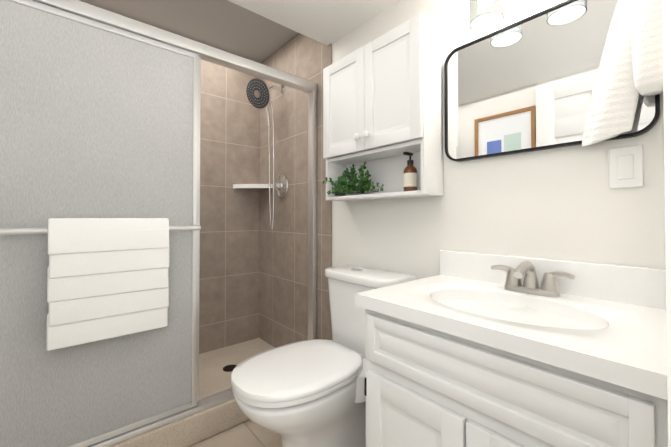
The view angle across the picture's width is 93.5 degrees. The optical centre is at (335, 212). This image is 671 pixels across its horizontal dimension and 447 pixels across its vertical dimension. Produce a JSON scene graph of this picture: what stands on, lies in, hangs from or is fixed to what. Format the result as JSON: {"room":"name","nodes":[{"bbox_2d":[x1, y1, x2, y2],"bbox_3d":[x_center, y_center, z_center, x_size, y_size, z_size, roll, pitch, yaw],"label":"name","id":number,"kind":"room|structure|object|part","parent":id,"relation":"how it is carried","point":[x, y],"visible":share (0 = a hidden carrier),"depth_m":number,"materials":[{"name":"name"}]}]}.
{"room":"bathroom","nodes":[
{"label":"bathroom","id":0,"kind":"room"},
{"bbox_2d":[79,0,297,62],"bbox_3d":[-0.949,-1.230,1.730,1.750,0.070,0.980,1,-1,-41],"label":"ceiling","id":1,"kind":"structure","parent":0,"point":[230,27],"depth_m":1.97,"materials":[{"name":"grey paint"}]},
{"bbox_2d":[189,420,281,446],"bbox_3d":[-0.095,1.072,0.707,1.750,0.060,3.600,1,-1,-41],"label":"floor","id":2,"kind":"structure","parent":0,"point":[248,433],"depth_m":1.47,"materials":[{"name":"tile"}]},
{"bbox_2d":[109,338,274,446],"bbox_3d":[-0.929,0.987,1.678,1.529,0.135,0.760,1,-1,-41],"label":"pan","id":3,"kind":"object","parent":2,"relation":"on","point":[217,367],"visible":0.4,"depth_m":1.53,"materials":[{"name":"stone"}]},
{"bbox_2d":[0,0,316,446],"bbox_3d":[-0.695,0.059,1.418,1.527,1.714,0.112,1,-1,-41],"label":"shower door","id":4,"kind":"structure","parent":3,"relation":"on","point":[99,112],"depth_m":1.23,"materials":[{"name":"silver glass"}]},
{"bbox_2d":[46,218,169,350],"bbox_3d":[-0.851,0.245,1.210,0.375,0.450,0.076,1,-1,-41],"label":"towel","id":5,"kind":"object","parent":4,"relation":"hanging from","point":[107,278],"visible":1,"depth_m":1.17,"materials":[{"name":"white fabric"}]},
{"bbox_2d":[230,265,415,446],"bbox_3d":[-0.059,0.654,1.281,0.711,0.789,0.420,1,-1,-41],"label":"toilet","id":6,"kind":"object","parent":2,"relation":"on","point":[307,393],"visible":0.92,"depth_m":1.18,"materials":[{"name":"white ceramic"}]},
{"bbox_3d":[-0.067,0.654,1.290,0.710,0.156,0.388,1,-1,-41],"label":"seat","id":7,"kind":"part","parent":6,"relation":"part of","materials":[{"name":"white plastic"}]},
{"bbox_3d":[0.133,0.446,1.449,0.205,0.355,0.420,1,-1,-41],"label":"tank","id":8,"kind":"part","parent":6,"relation":"part of","materials":[{"name":"white ceramic"}]},
{"bbox_2d":[355,250,667,446],"bbox_3d":[0.464,0.593,0.866,0.497,0.902,0.667,1,-1,-41],"label":"bathroom vanity","id":9,"kind":"object","parent":2,"relation":"on","point":[468,349],"visible":1,"depth_m":0.73,"materials":[{"name":"white paint"}]},
{"bbox_3d":[0.572,0.194,0.948,0.136,0.101,0.228,1,-1,-41],"label":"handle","id":10,"kind":"part","parent":9,"relation":"part of","materials":[{"name":"silver metal"}]},
{"bbox_2d":[228,0,398,45],"bbox_3d":[-0.132,-1.137,0.779,1.750,0.280,1.525,1,-1,-41],"label":"ceiling","id":11,"kind":"structure","parent":0,"point":[326,22],"depth_m":1.56,"materials":[{"name":"white paint"}]},
{"bbox_2d":[332,0,665,401],"bbox_3d":[0.174,-0.095,1.675,0.100,2.300,2.505,1,-1,-41],"label":"wall","id":12,"kind":"structure","parent":0,"point":[567,203],"depth_m":1.10,"materials":[{"name":"white paint"}]},
{"bbox_2d":[259,33,331,346],"bbox_3d":[-0.309,-0.104,2.152,0.010,2.169,0.877,1,-1,-41],"label":"wall tile","id":13,"kind":"structure","parent":12,"relation":"attached to","point":[283,281],"depth_m":2.12,"materials":[{"name":"brown tile"}]},
{"bbox_2d":[246,78,284,230],"bbox_3d":[-0.464,-0.392,2.141,0.243,1.023,0.181,1,-1,-41],"label":"shower head","id":14,"kind":"object","parent":13,"relation":"attached to","point":[258,90],"visible":1,"depth_m":2.11},
{"bbox_3d":[-0.459,-0.343,2.114,0.083,0.924,0.074,1,-1,-41],"label":"arm","id":15,"kind":"part","parent":14,"relation":"part of"},
{"bbox_2d":[275,175,287,197],"bbox_3d":[-0.402,-0.189,2.200,0.068,0.164,0.164,1,-1,-41],"label":"shower valve","id":16,"kind":"object","parent":13,"relation":"attached to","point":[281,185],"visible":0.96,"depth_m":2.18,"materials":[{"name":"silver metal"}]},
{"bbox_2d":[323,14,442,200],"bbox_3d":[0.175,-0.413,1.453,0.187,0.690,0.595,1,-1,-41],"label":"upper cabinet","id":17,"kind":"object","parent":12,"relation":"attached to","point":[382,103],"visible":1,"depth_m":1.34,"materials":[{"name":"white paint"}]},
{"bbox_2d":[323,161,383,194],"bbox_3d":[0.097,-0.170,1.518,0.140,0.159,0.342,1,-1,-41],"label":"plant sprig","id":18,"kind":"object","parent":17,"relation":"in","point":[364,184],"visible":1,"depth_m":1.53,"materials":[{"name":"green plant"}]},
{"bbox_2d":[403,152,417,190],"bbox_3d":[0.310,-0.170,1.322,0.069,0.166,0.058,1,-1,-41],"label":"soap bottle","id":19,"kind":"object","parent":17,"relation":"in","point":[410,179],"visible":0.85,"depth_m":1.30,"materials":[{"name":"orange glass"}]},
{"bbox_2d":[469,0,555,30],"bbox_3d":[0.586,-0.780,1.010,0.153,0.272,0.360,1,-1,-41],"label":"sconce","id":20,"kind":"object","parent":12,"relation":"attached to","point":[485,15],"visible":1,"depth_m":1.05,"materials":[{"name":"white glass"}]},
{"bbox_2d":[444,0,659,161],"bbox_3d":[0.639,-0.424,1.041,0.021,0.440,0.600,1,-1,-41],"label":"mirror","id":21,"kind":"object","parent":12,"relation":"attached to","point":[527,84],"visible":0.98,"depth_m":1.03,"materials":[{"name":"black mirror"}]},
{"bbox_2d":[582,0,662,145],"bbox_3d":[0.763,-0.426,0.834,0.108,0.470,0.185,1,-1,-41],"label":"towel","id":22,"kind":"object","parent":12,"relation":"attached to","point":[630,70],"visible":0.92,"depth_m":0.82,"materials":[{"name":"white fabric"}]},
{"bbox_2d":[609,144,643,188],"bbox_3d":[0.797,-0.126,0.866,0.010,0.114,0.070,1,-1,-41],"label":"switch plate","id":23,"kind":"object","parent":12,"relation":"attached to","point":[625,166],"visible":1,"depth_m":0.86,"materials":[{"name":"white plastic"}]},
{"bbox_2d":[662,0,670,446],"bbox_3d":[0.326,-0.114,0.233,1.550,2.300,0.120,1,-1,-41],"label":"wall","id":24,"kind":"structure","parent":0,"point":[666,13],"depth_m":0.30,"materials":[{"name":"white paint"}]},
{"bbox_3d":[-1.264,-0.091,2.005,1.650,2.300,0.130,1,-1,-41],"label":"wall","id":25,"kind":"structure","parent":0,"visible":0},
{"bbox_2d":[99,7,259,353],"bbox_3d":[-1.184,-0.106,1.981,1.538,2.169,0.010,1,-1,-41],"label":"wall tile","id":26,"kind":"structure","parent":25,"relation":"attached to","point":[229,219],"depth_m":2.31,"materials":[{"name":"brown tile"}]},
{"bbox_2d":[233,184,272,189],"bbox_3d":[-0.609,-0.197,2.328,0.215,0.030,0.215,1,-1,-41],"label":"shelf","id":27,"kind":"object","parent":26,"relation":"attached to","point":[252,186],"visible":0.89,"depth_m":2.31,"materials":[{"name":"white ceramic"}]}
]}

